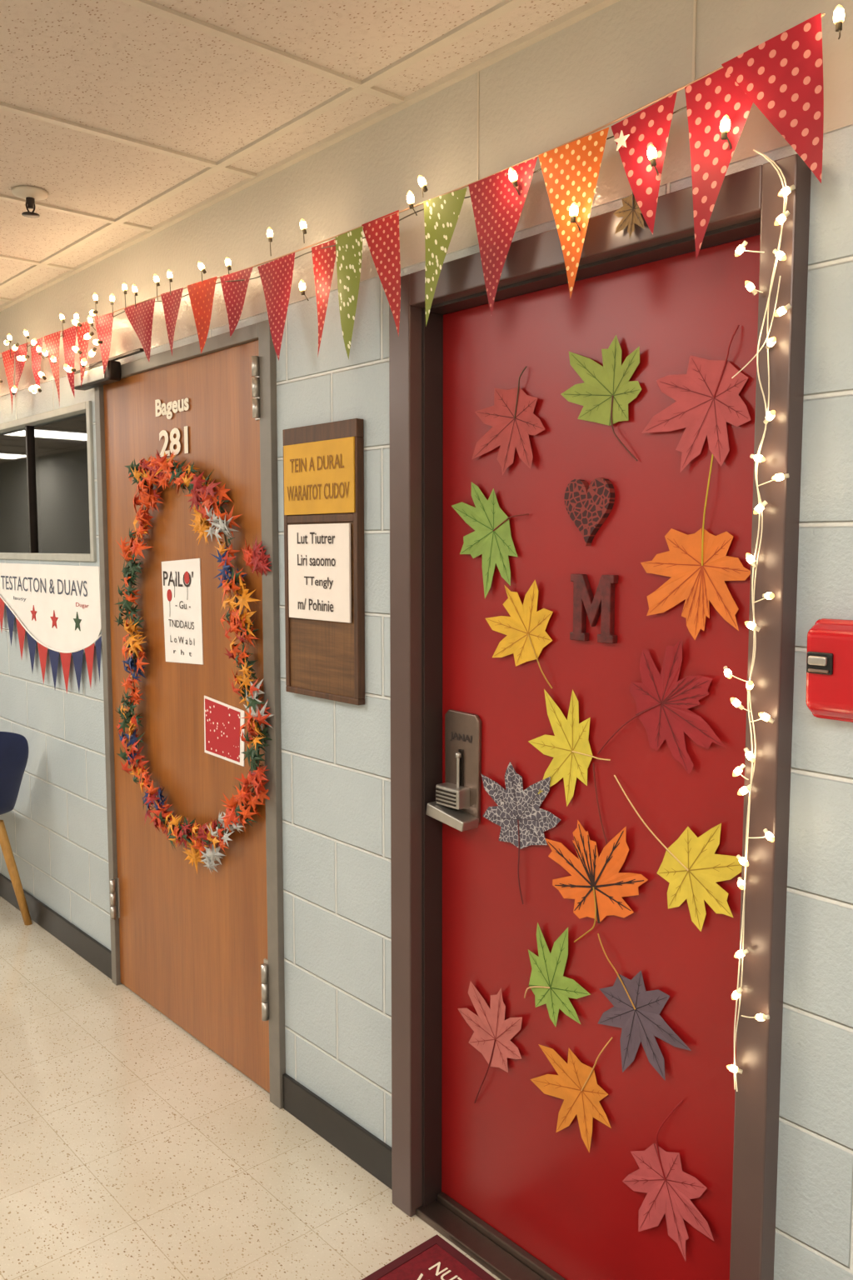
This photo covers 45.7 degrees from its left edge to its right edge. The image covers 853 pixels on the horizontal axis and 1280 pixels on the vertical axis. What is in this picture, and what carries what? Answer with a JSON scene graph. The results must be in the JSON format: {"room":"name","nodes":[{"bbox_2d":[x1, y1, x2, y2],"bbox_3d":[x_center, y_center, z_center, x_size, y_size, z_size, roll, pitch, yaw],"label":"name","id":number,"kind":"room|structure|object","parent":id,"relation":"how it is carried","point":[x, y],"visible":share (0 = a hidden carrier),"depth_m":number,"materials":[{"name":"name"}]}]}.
{"room":"school corridor","nodes":[
{"label":"school corridor","id":0,"kind":"room"},
{"bbox_2d":[0,895,500,1279],"bbox_3d":[-3.314,1.269,4.279,2.890,0.060,15.400,-5,7,-41],"label":"floor","id":1,"kind":"structure","parent":0,"point":[131,1148],"depth_m":2.69,"materials":[{"name":"tile"}]},
{"bbox_2d":[0,731,32,924],"bbox_3d":[-2.014,0.786,4.354,0.452,0.888,0.729,-5,7,-41],"label":"chair","id":2,"kind":"object","parent":1,"relation":"on","point":[13,747],"visible":1,"depth_m":4.30,"materials":[{"name":"blue plastic"}]},
{"bbox_2d":[361,1234,496,1279],"bbox_3d":[0.043,1.453,1.906,0.612,0.014,0.752,-5,7,-41],"label":"doormat","id":3,"kind":"object","parent":1,"relation":"on","point":[435,1258],"visible":1,"depth_m":2.28,"materials":[{"name":"red fabric"}]},
{"bbox_2d":[415,1191,566,1279],"bbox_3d":[0.288,1.418,2.176,0.080,0.034,0.867,-5,7,-41],"label":"threshold","id":4,"kind":"object","parent":1,"relation":"on","point":[507,1260],"visible":1,"depth_m":2.35,"materials":[{"name":"brown metal"}]},
{"bbox_2d":[0,0,592,304],"bbox_3d":[-3.314,-1.415,4.030,2.890,0.068,15.400,-5,7,-41],"label":"ceiling","id":5,"kind":"structure","parent":0,"point":[116,67],"depth_m":2.21,"materials":[{"name":"tile"}]},
{"bbox_2d":[10,185,48,218],"bbox_3d":[-1.125,-1.240,2.875,0.100,0.067,0.100,-5,7,-41],"label":"sprinkler","id":6,"kind":"object","parent":5,"relation":"attached to","point":[31,194],"depth_m":2.86,"materials":[{"name":"metal"}]},
{"bbox_2d":[0,0,529,301],"bbox_3d":[-3.348,-1.378,4.003,2.464,0.016,15.400,-5,7,-41],"label":"main tees","id":7,"kind":"object","parent":5,"relation":"attached to","point":[505,7],"visible":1,"depth_m":2.37,"materials":[{"name":"metal"}]},
{"bbox_2d":[0,0,852,1279],"bbox_3d":[-2.281,-0.174,5.056,0.140,2.670,15.400,-5,7,-41],"label":"wall","id":8,"kind":"structure","parent":0,"point":[626,56],"depth_m":2.42,"materials":[{"name":"beige paint"}]},
{"bbox_2d":[4,333,19,357],"bbox_3d":[-1.580,-1.140,3.913,0.046,0.086,0.152,-5,7,-41],"label":"fairy lights","id":9,"kind":"object","parent":8,"relation":"attached to","point":[9,337],"depth_m":3.97,"materials":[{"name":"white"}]},
{"bbox_2d":[11,385,16,394],"bbox_3d":[-1.574,-0.964,3.922,0.046,0.032,0.047,-5,7,-41],"label":"fairy lights","id":10,"kind":"object","parent":8,"relation":"attached to","point":[14,388],"depth_m":3.94,"materials":[{"name":"white glass"}]},
{"bbox_2d":[25,425,36,553],"bbox_3d":[-1.830,-0.646,4.438,0.038,0.525,0.575,-5,7,-41],"label":"mullions","id":11,"kind":"object","parent":8,"relation":"attached to","point":[28,433],"visible":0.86,"depth_m":4.22,"materials":[{"name":"metal"}]},
{"bbox_2d":[28,385,41,393],"bbox_3d":[-1.433,-0.929,3.764,0.046,0.031,0.124,-5,7,-41],"label":"fairy lights","id":12,"kind":"object","parent":8,"relation":"attached to","point":[34,388],"depth_m":3.78,"materials":[{"name":"white glass"}]},
{"bbox_2d":[16,329,56,363],"bbox_3d":[-1.419,-1.076,3.735,0.046,0.161,0.382,-5,7,-41],"label":"fairy lights","id":13,"kind":"object","parent":8,"relation":"attached to","point":[33,342],"depth_m":3.76,"materials":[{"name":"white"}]},
{"bbox_2d":[38,371,46,379],"bbox_3d":[-1.381,-0.964,3.702,0.046,0.034,0.071,-5,7,-41],"label":"fairy lights","id":14,"kind":"object","parent":8,"relation":"attached to","point":[41,374],"depth_m":3.72,"materials":[{"name":"white"}]},
{"bbox_2d":[0,413,89,554],"bbox_3d":[-1.848,-0.648,4.458,0.006,0.525,1.942,-5,7,-41],"label":"pane","id":15,"kind":"object","parent":8,"relation":"attached to","point":[59,446],"visible":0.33,"depth_m":4.10,"materials":[{"name":"clear glass"}]},
{"bbox_2d":[0,400,96,561],"bbox_3d":[-1.845,-0.648,4.460,0.092,0.580,2.002,-5,7,-41],"label":"frame","id":16,"kind":"object","parent":8,"relation":"attached to","point":[86,407],"visible":0.46,"depth_m":3.81,"materials":[{"name":"white metal"}]},
{"bbox_2d":[0,562,101,655],"bbox_3d":[-1.666,-0.141,4.239,0.007,0.355,1.440,-5,7,-41],"label":"banner","id":17,"kind":"object","parent":8,"relation":"attached to","point":[59,606],"visible":0.99,"depth_m":4.01,"materials":[{"name":"paper"}]},
{"bbox_2d":[0,595,101,693],"bbox_3d":[-1.664,-0.049,4.231,0.007,0.471,1.467,-5,7,-41],"label":"pennant bunting","id":18,"kind":"object","parent":8,"relation":"attached to","point":[77,655],"visible":1,"depth_m":4.04,"materials":[{"name":"red"}]},
{"bbox_2d":[59,313,64,336],"bbox_3d":[-1.251,-1.099,3.540,0.046,0.079,0.043,-5,7,-41],"label":"fairy lights","id":19,"kind":"object","parent":8,"relation":"attached to","point":[62,317],"depth_m":3.60,"materials":[{"name":"white"}]},
{"bbox_2d":[63,364,75,373],"bbox_3d":[-1.217,-0.942,3.516,0.046,0.034,0.100,-5,7,-41],"label":"fairy lights","id":20,"kind":"object","parent":8,"relation":"attached to","point":[67,367],"depth_m":3.52,"materials":[{"name":"white"}]},
{"bbox_2d":[71,312,82,332],"bbox_3d":[-1.168,-1.078,3.447,0.046,0.065,0.082,-5,7,-41],"label":"fairy lights","id":21,"kind":"object","parent":8,"relation":"attached to","point":[75,322],"depth_m":3.47,"materials":[{"name":"white"}]},
{"bbox_2d":[71,345,82,354],"bbox_3d":[-1.172,-0.988,3.460,0.046,0.035,0.083,-5,7,-41],"label":"fairy lights","id":22,"kind":"object","parent":8,"relation":"attached to","point":[76,349],"depth_m":3.47,"materials":[{"name":"white glass"}]},
{"bbox_2d":[80,358,86,367],"bbox_3d":[-1.137,-0.935,3.425,0.046,0.028,0.042,-5,7,-41],"label":"fairy lights","id":23,"kind":"object","parent":8,"relation":"attached to","point":[83,362],"depth_m":3.43,"materials":[{"name":"white glass"}]},
{"bbox_2d":[83,292,98,339],"bbox_3d":[-1.093,-1.071,3.362,0.046,0.139,0.122,-5,7,-41],"label":"fairy lights","id":24,"kind":"object","parent":8,"relation":"attached to","point":[92,312],"depth_m":3.39,"materials":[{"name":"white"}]},
{"bbox_2d":[88,339,102,357],"bbox_3d":[-1.074,-0.964,3.350,0.046,0.052,0.108,-5,7,-41],"label":"fairy lights","id":25,"kind":"object","parent":8,"relation":"attached to","point":[96,342],"depth_m":3.37,"materials":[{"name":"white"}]},
{"bbox_2d":[74,348,144,390],"bbox_3d":[-1.081,-0.916,3.439,0.051,0.077,0.500,-5,7,-41],"label":"door closer","id":26,"kind":"object","parent":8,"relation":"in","point":[93,377],"depth_m":3.44,"materials":[{"name":"metal"}]},
{"bbox_2d":[109,879,115,893],"bbox_3d":[-1.154,0.904,3.719,0.020,0.046,0.020,-5,7,-41],"label":"hinge knuckle","id":27,"kind":"object","parent":8,"relation":"attached to","point":[112,882],"visible":1,"depth_m":3.71},
{"bbox_2d":[110,892,115,906],"bbox_3d":[-1.154,0.954,3.724,0.020,0.046,0.020,-5,7,-41],"label":"hinge knuckle","id":28,"kind":"object","parent":8,"relation":"attached to","point":[112,896],"visible":1,"depth_m":3.72},
{"bbox_2d":[110,905,116,919],"bbox_3d":[-1.154,1.004,3.729,0.020,0.046,0.020,-5,7,-41],"label":"hinge knuckle","id":29,"kind":"object","parent":8,"relation":"attached to","point":[112,909],"visible":1,"depth_m":3.72},
{"bbox_2d":[115,877,119,918],"bbox_3d":[-1.147,0.952,3.752,0.009,0.150,0.040,-5,7,-41],"label":"hinge","id":30,"kind":"object","parent":8,"relation":"attached to","point":[117,878],"visible":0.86,"depth_m":3.74,"materials":[{"name":"metal"}]},
{"bbox_2d":[110,282,127,318],"bbox_3d":[-0.951,-1.069,3.200,0.046,0.093,0.122,-5,7,-41],"label":"fairy lights","id":31,"kind":"object","parent":8,"relation":"attached to","point":[124,286],"depth_m":3.28,"materials":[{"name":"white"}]},
{"bbox_2d":[131,284,138,307],"bbox_3d":[-0.875,-1.056,3.114,0.046,0.069,0.038,-5,7,-41],"label":"fairy lights","id":32,"kind":"object","parent":8,"relation":"attached to","point":[134,288],"depth_m":3.17,"materials":[{"name":"white glass"}]},
{"bbox_2d":[153,274,162,301],"bbox_3d":[-0.775,-1.040,3.002,0.046,0.085,0.049,-5,7,-41],"label":"fairy lights","id":33,"kind":"object","parent":8,"relation":"attached to","point":[156,278],"depth_m":3.06,"materials":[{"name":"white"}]},
{"bbox_2d":[166,269,172,295],"bbox_3d":[-0.726,-1.036,2.946,0.046,0.075,0.030,-5,7,-41],"label":"fairy lights","id":34,"kind":"object","parent":8,"relation":"attached to","point":[169,273],"depth_m":3.00,"materials":[{"name":"white"}]},
{"bbox_2d":[103,340,269,1093],"bbox_3d":[-0.780,0.222,3.298,0.044,2.192,1.048,-5,7,-41],"label":"door","id":35,"kind":"structure","parent":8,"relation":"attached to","point":[193,946],"depth_m":3.25,"materials":[{"name":"orange wood"}]},
{"bbox_2d":[155,398,189,456],"bbox_3d":[-0.805,-0.677,3.202,0.001,0.185,0.223,-5,7,-41],"label":"lettering","id":36,"kind":"object","parent":35,"relation":"attached to","point":[174,441],"depth_m":3.20},
{"bbox_2d":[161,558,203,664],"bbox_3d":[-0.783,-0.091,3.235,0.005,0.342,0.261,-5,7,-41],"label":"paper notice","id":37,"kind":"object","parent":35,"relation":"attached to","point":[182,588],"visible":1,"depth_m":3.23,"materials":[{"name":"white paper"}]},
{"bbox_2d":[114,450,273,873],"bbox_3d":[-0.758,0.075,3.159,0.074,1.346,0.975,-5,7,-41],"label":"leaf garland","id":38,"kind":"object","parent":35,"relation":"attached to","point":[237,813],"visible":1,"depth_m":3.07,"materials":[{"name":"orange paper"}]},
{"bbox_2d":[204,695,244,766],"bbox_3d":[-0.617,0.275,3.079,0.004,0.187,0.242,-5,7,-41],"label":"card","id":39,"kind":"object","parent":35,"relation":"attached to","point":[222,722],"visible":0.93,"depth_m":3.08,"materials":[{"name":"red paper"}]},
{"bbox_2d":[94,320,285,1109],"bbox_3d":[-0.757,0.205,3.304,0.120,2.240,1.145,-5,7,-41],"label":"frame","id":40,"kind":"object","parent":8,"relation":"attached to","point":[261,332],"visible":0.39,"depth_m":2.90,"materials":[{"name":"metal"}]},
{"bbox_2d":[0,873,392,1189],"bbox_3d":[-2.338,1.108,5.125,0.012,0.105,15.400,-5,7,-41],"label":"baseboard","id":41,"kind":"structure","parent":8,"relation":"attached to","point":[363,1147],"depth_m":2.85,"materials":[{"name":"black rubber"}]},
{"bbox_2d":[197,261,206,282],"bbox_3d":[-0.601,-1.017,2.805,0.046,0.057,0.045,-5,7,-41],"label":"fairy lights","id":42,"kind":"object","parent":8,"relation":"attached to","point":[201,266],"depth_m":2.85,"materials":[{"name":"white glass"}]},
{"bbox_2d":[225,256,231,274],"bbox_3d":[-0.509,-0.994,2.701,0.046,0.047,0.029,-5,7,-41],"label":"fairy lights","id":43,"kind":"object","parent":8,"relation":"attached to","point":[227,262],"depth_m":2.75,"materials":[{"name":"white glass"}]},
{"bbox_2d":[251,355,259,376],"bbox_3d":[-0.471,-0.753,2.784,0.020,0.053,0.020,-5,7,-41],"label":"hinge knuckle","id":44,"kind":"object","parent":8,"relation":"attached to","point":[255,359],"visible":1,"depth_m":2.78},
{"bbox_2d":[251,376,259,397],"bbox_3d":[-0.471,-0.696,2.790,0.020,0.053,0.020,-5,7,-41],"label":"hinge knuckle","id":45,"kind":"object","parent":8,"relation":"attached to","point":[255,380],"visible":1,"depth_m":2.78},
{"bbox_2d":[252,398,259,418],"bbox_3d":[-0.471,-0.640,2.795,0.020,0.053,0.020,-5,7,-41],"label":"hinge knuckle","id":46,"kind":"object","parent":8,"relation":"attached to","point":[256,403],"visible":1,"depth_m":2.79},
{"bbox_2d":[260,963,268,983],"bbox_3d":[-0.471,0.970,2.945,0.020,0.053,0.020,-5,7,-41],"label":"hinge knuckle","id":47,"kind":"object","parent":8,"relation":"attached to","point":[264,967],"visible":1,"depth_m":2.94},
{"bbox_2d":[261,982,268,1002],"bbox_3d":[-0.471,1.026,2.950,0.020,0.053,0.020,-5,7,-41],"label":"hinge knuckle","id":48,"kind":"object","parent":8,"relation":"attached to","point":[264,986],"visible":1,"depth_m":2.94},
{"bbox_2d":[261,1001,269,1020],"bbox_3d":[-0.471,1.083,2.955,0.020,0.053,0.020,-5,7,-41],"label":"hinge knuckle","id":49,"kind":"object","parent":8,"relation":"attached to","point":[265,1014],"visible":1,"depth_m":2.95},
{"bbox_2d":[266,226,273,255],"bbox_3d":[-0.374,-0.998,2.547,0.046,0.070,0.027,-5,7,-41],"label":"fairy lights","id":50,"kind":"object","parent":8,"relation":"attached to","point":[269,233],"depth_m":2.59,"materials":[{"name":"white"}]},
{"bbox_2d":[300,218,306,243],"bbox_3d":[-0.278,-0.981,2.438,0.046,0.058,0.024,-5,7,-41],"label":"fairy lights","id":51,"kind":"object","parent":8,"relation":"attached to","point":[302,223],"depth_m":2.48,"materials":[{"name":"white glass"}]},
{"bbox_2d":[295,250,311,259],"bbox_3d":[-0.279,-0.925,2.445,0.046,0.005,0.067,-5,7,-41],"label":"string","id":52,"kind":"object","parent":8,"relation":"attached to","point":[311,251],"depth_m":2.50,"materials":[{"name":"brown fabric"}]},
{"bbox_2d":[299,280,309,300],"bbox_3d":[-0.277,-0.842,2.451,0.046,0.052,0.038,-5,7,-41],"label":"fairy lights","id":53,"kind":"object","parent":8,"relation":"attached to","point":[302,285],"depth_m":2.47,"materials":[{"name":"white"}]},
{"bbox_2d":[0,0,620,311],"bbox_3d":[-2.341,-1.455,4.884,0.020,0.012,15.400,-5,7,-41],"label":"wall angle","id":54,"kind":"object","parent":8,"relation":"attached to","point":[592,7],"depth_m":2.40,"materials":[{"name":"metal"}]},
{"bbox_2d":[289,512,354,698],"bbox_3d":[-0.267,-0.201,2.631,0.018,0.700,0.320,-5,7,-41],"label":"backing","id":55,"kind":"object","parent":8,"relation":"attached to","point":[322,652],"visible":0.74,"depth_m":2.64,"materials":[{"name":"brown wood"}]},
{"bbox_2d":[283,436,354,514],"bbox_3d":[-0.278,-0.417,2.600,0.006,0.184,0.309,-5,7,-41],"label":"sign","id":56,"kind":"object","parent":55,"relation":"attached to","point":[345,446],"visible":1,"depth_m":2.59,"materials":[{"name":"yellow plastic"}]},
{"bbox_2d":[290,453,344,472],"bbox_3d":[-0.283,-0.452,2.596,0.001,0.036,0.240,-5,7,-41],"label":"title","id":57,"kind":"object","parent":56,"relation":"attached to","point":[330,456],"visible":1,"depth_m":2.58,"materials":[{"name":"brown paint"}]},
{"bbox_2d":[287,481,349,500],"bbox_3d":[-0.282,-0.380,2.600,0.001,0.040,0.275,-5,7,-41],"label":"title","id":58,"kind":"object","parent":56,"relation":"attached to","point":[335,483],"visible":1,"depth_m":2.60,"materials":[{"name":"brown paint"}]},
{"bbox_2d":[288,523,351,622],"bbox_3d":[-0.280,-0.176,2.624,0.006,0.248,0.272,-5,7,-41],"label":"card","id":59,"kind":"object","parent":55,"relation":"attached to","point":[339,595],"visible":1,"depth_m":2.61,"materials":[{"name":"paper"}]},
{"bbox_2d":[298,598,333,611],"bbox_3d":[-0.290,-0.092,2.637,0.001,0.030,0.160,-5,7,-41],"label":"line","id":60,"kind":"object","parent":59,"relation":"attached to","point":[300,602],"visible":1,"depth_m":2.63,"materials":[{"name":"black paint"}]},
{"bbox_2d":[297,532,334,544],"bbox_3d":[-0.287,-0.263,2.617,0.001,0.030,0.170,-5,7,-41],"label":"line","id":61,"kind":"object","parent":59,"relation":"attached to","point":[312,533],"visible":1,"depth_m":2.61,"materials":[{"name":"black paint"}]},
{"bbox_2d":[297,554,335,566],"bbox_3d":[-0.287,-0.207,2.622,0.001,0.030,0.170,-5,7,-41],"label":"line","id":62,"kind":"object","parent":59,"relation":"attached to","point":[300,564],"visible":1,"depth_m":2.62,"materials":[{"name":"black paint"}]},
{"bbox_2d":[304,576,333,589],"bbox_3d":[-0.280,-0.148,2.620,0.001,0.030,0.130,-5,7,-41],"label":"line","id":63,"kind":"object","parent":59,"relation":"attached to","point":[312,577],"visible":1,"depth_m":2.61,"materials":[{"name":"black paint"}]},
{"bbox_2d":[282,418,364,704],"bbox_3d":[-0.270,-0.200,2.630,0.023,0.708,0.326,-5,7,-41],"label":"frame","id":64,"kind":"object","parent":8,"relation":"attached to","point":[349,427],"visible":0.88,"depth_m":2.53,"materials":[{"name":"brown wood"}]},
{"bbox_2d":[399,190,424,220],"bbox_3d":[-0.014,-0.918,2.143,0.046,0.055,0.078,-5,7,-41],"label":"fairy lights","id":65,"kind":"object","parent":8,"relation":"attached to","point":[410,197],"depth_m":2.16,"materials":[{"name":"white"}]},
{"bbox_2d":[0,12,825,412],"bbox_3d":[-0.871,-0.902,3.143,0.031,0.350,4.423,-5,7,-41],"label":"pennant bunting","id":66,"kind":"object","parent":8,"relation":"attached to","point":[782,75],"visible":0.98,"depth_m":1.88},
{"bbox_2d":[418,175,428,197],"bbox_3d":[0.011,-0.943,2.112,0.046,0.046,0.029,-5,7,-41],"label":"fairy lights","id":67,"kind":"object","parent":8,"relation":"attached to","point":[422,181],"depth_m":2.15,"materials":[{"name":"white"}]},
{"bbox_2d":[508,167,519,194],"bbox_3d":[0.182,-0.865,1.923,0.046,0.055,0.029,-5,7,-41],"label":"fairy lights","id":68,"kind":"object","parent":8,"relation":"attached to","point":[512,174],"depth_m":1.93,"materials":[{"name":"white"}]},
{"bbox_2d":[569,201,580,230],"bbox_3d":[0.282,-0.755,1.820,0.046,0.052,0.026,-5,7,-41],"label":"fairy lights","id":69,"kind":"object","parent":8,"relation":"attached to","point":[573,211],"depth_m":1.83,"materials":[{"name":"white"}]},
{"bbox_2d":[477,0,697,179],"bbox_3d":[0.285,-1.014,1.938,0.004,0.320,0.536,-5,7,-41],"label":"trim","id":70,"kind":"structure","parent":8,"relation":"attached to","point":[695,7],"depth_m":1.74,"materials":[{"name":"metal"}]},
{"bbox_2d":[389,154,811,1279],"bbox_3d":[0.305,0.320,2.097,0.165,2.235,1.000,-5,7,-41],"label":"frame","id":71,"kind":"object","parent":8,"relation":"attached to","point":[752,193],"visible":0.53,"depth_m":1.73,"materials":[{"name":"brown metal"}]},
{"bbox_2d":[421,217,761,1206],"bbox_3d":[0.296,0.354,2.085,0.058,2.168,0.879,-5,7,-41],"label":"frame rebate","id":72,"kind":"object","parent":71,"relation":"attached to","point":[432,334],"depth_m":2.37,"materials":[{"name":"brown metal"}]},
{"bbox_2d":[441,234,760,1279],"bbox_3d":[0.340,0.351,2.114,0.045,2.146,0.865,-5,7,-41],"label":"door","id":73,"kind":"structure","parent":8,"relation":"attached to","point":[504,1159],"depth_m":2.07,"materials":[{"name":"red paint"}]},
{"bbox_2d":[425,709,481,831],"bbox_3d":[0.063,0.298,2.343,0.062,0.263,0.129,-5,7,-41],"label":"door handle","id":74,"kind":"object","parent":73,"relation":"attached to","point":[457,805],"visible":1,"depth_m":2.33,"materials":[{"name":"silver metal"}]},
{"bbox_2d":[457,981,522,1103],"bbox_3d":[0.145,0.943,2.340,0.013,0.317,0.213,-5,7,-41],"label":"maple leaf","id":75,"kind":"object","parent":73,"relation":"attached to","point":[492,1034],"visible":1,"depth_m":2.33,"materials":[{"name":"paper"}]},
{"bbox_2d":[451,482,529,598],"bbox_3d":[0.136,-0.221,2.243,0.013,0.261,0.238,-5,7,-41],"label":"maple leaf","id":76,"kind":"object","parent":73,"relation":"attached to","point":[492,537],"visible":1,"depth_m":2.25,"materials":[{"name":"paper"}]},
{"bbox_2d":[472,365,544,474],"bbox_3d":[0.174,-0.468,2.176,0.012,0.225,0.218,-5,7,-41],"label":"maple leaf","id":77,"kind":"object","parent":73,"relation":"attached to","point":[512,417],"visible":1,"depth_m":2.18,"materials":[{"name":"paper"}]},
{"bbox_2d":[485,580,553,688],"bbox_3d":[0.198,-0.018,2.191,0.013,0.229,0.199,-5,7,-41],"label":"maple leaf","id":78,"kind":"object","parent":73,"relation":"attached to","point":[527,637],"visible":1,"depth_m":2.18,"materials":[{"name":"paper"}]},
{"bbox_2d":[481,761,560,904],"bbox_3d":[0.204,0.426,2.224,0.013,0.316,0.240,-5,7,-41],"label":"maple leaf","id":79,"kind":"object","parent":73,"relation":"attached to","point":[518,813],"visible":1,"depth_m":2.23,"materials":[{"name":"grey paper"}]},
{"bbox_2d":[524,922,590,1026],"bbox_3d":[0.277,0.717,2.168,0.013,0.234,0.193,-5,7,-41],"label":"maple leaf","id":80,"kind":"object","parent":73,"relation":"attached to","point":[548,984],"visible":1,"depth_m":2.18,"materials":[{"name":"paper"}]},
{"bbox_2d":[528,689,610,806],"bbox_3d":[0.293,0.225,2.104,0.012,0.250,0.218,-5,7,-41],"label":"maple leaf","id":81,"kind":"object","parent":73,"relation":"attached to","point":[570,747],"visible":1,"depth_m":2.11,"materials":[{"name":"paper"}]},
{"bbox_2d":[530,1036,613,1153],"bbox_3d":[0.306,0.939,2.156,0.013,0.271,0.224,-5,7,-41],"label":"maple leaf","id":82,"kind":"object","parent":73,"relation":"attached to","point":[576,1083],"visible":1,"depth_m":2.15,"materials":[{"name":"paper"}]},
{"bbox_2d":[564,477,615,545],"bbox_3d":[0.325,-0.256,2.027,0.016,0.134,0.118,-5,7,-41],"label":"heart ornament","id":83,"kind":"object","parent":73,"relation":"attached to","point":[588,506],"visible":1,"depth_m":2.02,"materials":[{"name":"red wood"}]},
{"bbox_2d":[570,574,618,643],"bbox_3d":[0.336,-0.064,2.033,0.016,0.135,0.111,-5,7,-41],"label":"ornament","id":84,"kind":"object","parent":73,"relation":"attached to","point":[603,601],"visible":1,"depth_m":2.02,"materials":[{"name":"red wood"}]},
{"bbox_2d":[545,819,648,942],"bbox_3d":[0.344,0.500,2.072,0.013,0.280,0.268,-5,7,-41],"label":"maple leaf","id":85,"kind":"object","parent":73,"relation":"attached to","point":[597,887],"visible":1,"depth_m":2.07,"materials":[{"name":"paper"}]},
{"bbox_2d":[592,762,607,844],"bbox_3d":[0.352,0.331,2.054,0.003,0.161,0.040,-5,7,-41],"label":"stem","id":86,"kind":"object","parent":73,"relation":"attached to","point":[593,762],"visible":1,"depth_m":2.06,"materials":[{"name":"paper"}]},
{"bbox_2d":[560,335,641,460],"bbox_3d":[0.339,-0.469,1.987,0.013,0.243,0.202,-5,7,-41],"label":"maple leaf","id":87,"kind":"object","parent":73,"relation":"attached to","point":[606,392],"visible":1,"depth_m":1.98,"materials":[{"name":"paper"}]},
{"bbox_2d":[597,933,691,1080],"bbox_3d":[0.426,0.744,2.001,0.013,0.268,0.237,-5,7,-41],"label":"maple leaf","id":88,"kind":"object","parent":73,"relation":"attached to","point":[637,1011],"visible":1,"depth_m":2.01,"materials":[{"name":"paper"}]},
{"bbox_2d":[597,636,725,774],"bbox_3d":[0.440,0.118,1.924,0.016,0.257,0.299,-4,7,-39],"label":"maple leaf","id":89,"kind":"object","parent":73,"relation":"attached to","point":[663,702],"visible":1,"depth_m":1.91,"materials":[{"name":"paper"}]},
{"bbox_2d":[622,1099,714,1260],"bbox_3d":[0.471,1.039,1.976,0.013,0.317,0.216,-5,7,-41],"label":"maple leaf","id":90,"kind":"object","parent":73,"relation":"attached to","point":[669,1189],"visible":1,"depth_m":1.98,"materials":[{"name":"paper"}]},
{"bbox_2d":[614,775,742,931],"bbox_3d":[0.476,0.410,1.913,0.013,0.260,0.318,-5,7,-41],"label":"maple leaf","id":91,"kind":"object","parent":73,"relation":"attached to","point":[691,865],"visible":0.99,"depth_m":1.89,"materials":[{"name":"paper"}]},
{"bbox_2d":[640,454,750,639],"bbox_3d":[0.488,-0.178,1.844,0.013,0.357,0.239,-5,7,-41],"label":"maple leaf","id":92,"kind":"object","parent":73,"relation":"attached to","point":[697,565],"visible":0.99,"depth_m":1.85,"materials":[{"name":"paper"}]},
{"bbox_2d":[641,325,750,472],"bbox_3d":[0.484,-0.428,1.826,0.012,0.249,0.229,-5,7,-41],"label":"maple leaf","id":93,"kind":"object","parent":73,"relation":"attached to","point":[707,397],"visible":1,"depth_m":1.82,"materials":[{"name":"paper"}]},
{"bbox_2d":[613,191,644,237],"bbox_3d":[0.361,-0.766,1.790,0.012,0.109,0.079,-5,7,-41],"label":"dried leaf","id":94,"kind":"object","parent":8,"relation":"attached to","point":[631,212],"visible":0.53,"depth_m":1.80,"materials":[{"name":"paper"}]},
{"bbox_2d":[647,144,659,175],"bbox_3d":[0.392,-0.795,1.690,0.046,0.053,0.023,-5,7,-41],"label":"fairy lights","id":95,"kind":"object","parent":8,"relation":"attached to","point":[652,152],"depth_m":1.69,"materials":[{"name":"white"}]},
{"bbox_2d":[673,105,686,114],"bbox_3d":[0.425,-0.855,1.646,0.046,0.005,0.024,-5,7,-41],"label":"fairy lights","id":96,"kind":"object","parent":8,"relation":"attached to","point":[684,107],"depth_m":1.68,"materials":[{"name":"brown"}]},
{"bbox_2d":[720,115,731,149],"bbox_3d":[0.482,-0.789,1.588,0.046,0.053,0.020,-5,7,-41],"label":"fairy lights","id":97,"kind":"object","parent":8,"relation":"attached to","point":[725,125],"depth_m":1.59,"materials":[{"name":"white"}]},
{"bbox_2d":[723,149,795,1091],"bbox_3d":[0.531,-0.002,1.658,0.024,1.554,0.112,-5,7,-41],"label":"string lights","id":98,"kind":"object","parent":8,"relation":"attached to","point":[780,255],"visible":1,"depth_m":1.64,"materials":[{"name":"plastic"}]},
{"bbox_2d":[805,618,852,722],"bbox_3d":[0.654,0.051,1.560,0.072,0.160,0.140,-5,7,-41],"label":"alarm pull station","id":99,"kind":"object","parent":8,"relation":"attached to","point":[829,695],"visible":1,"depth_m":1.56,"materials":[{"name":"red plastic"}]},
{"bbox_2d":[833,4,844,39],"bbox_3d":[0.600,-0.874,1.445,0.046,0.047,0.016,-5,7,-41],"label":"fairy lights","id":100,"kind":"object","parent":8,"relation":"attached to","point":[838,19],"depth_m":1.46,"materials":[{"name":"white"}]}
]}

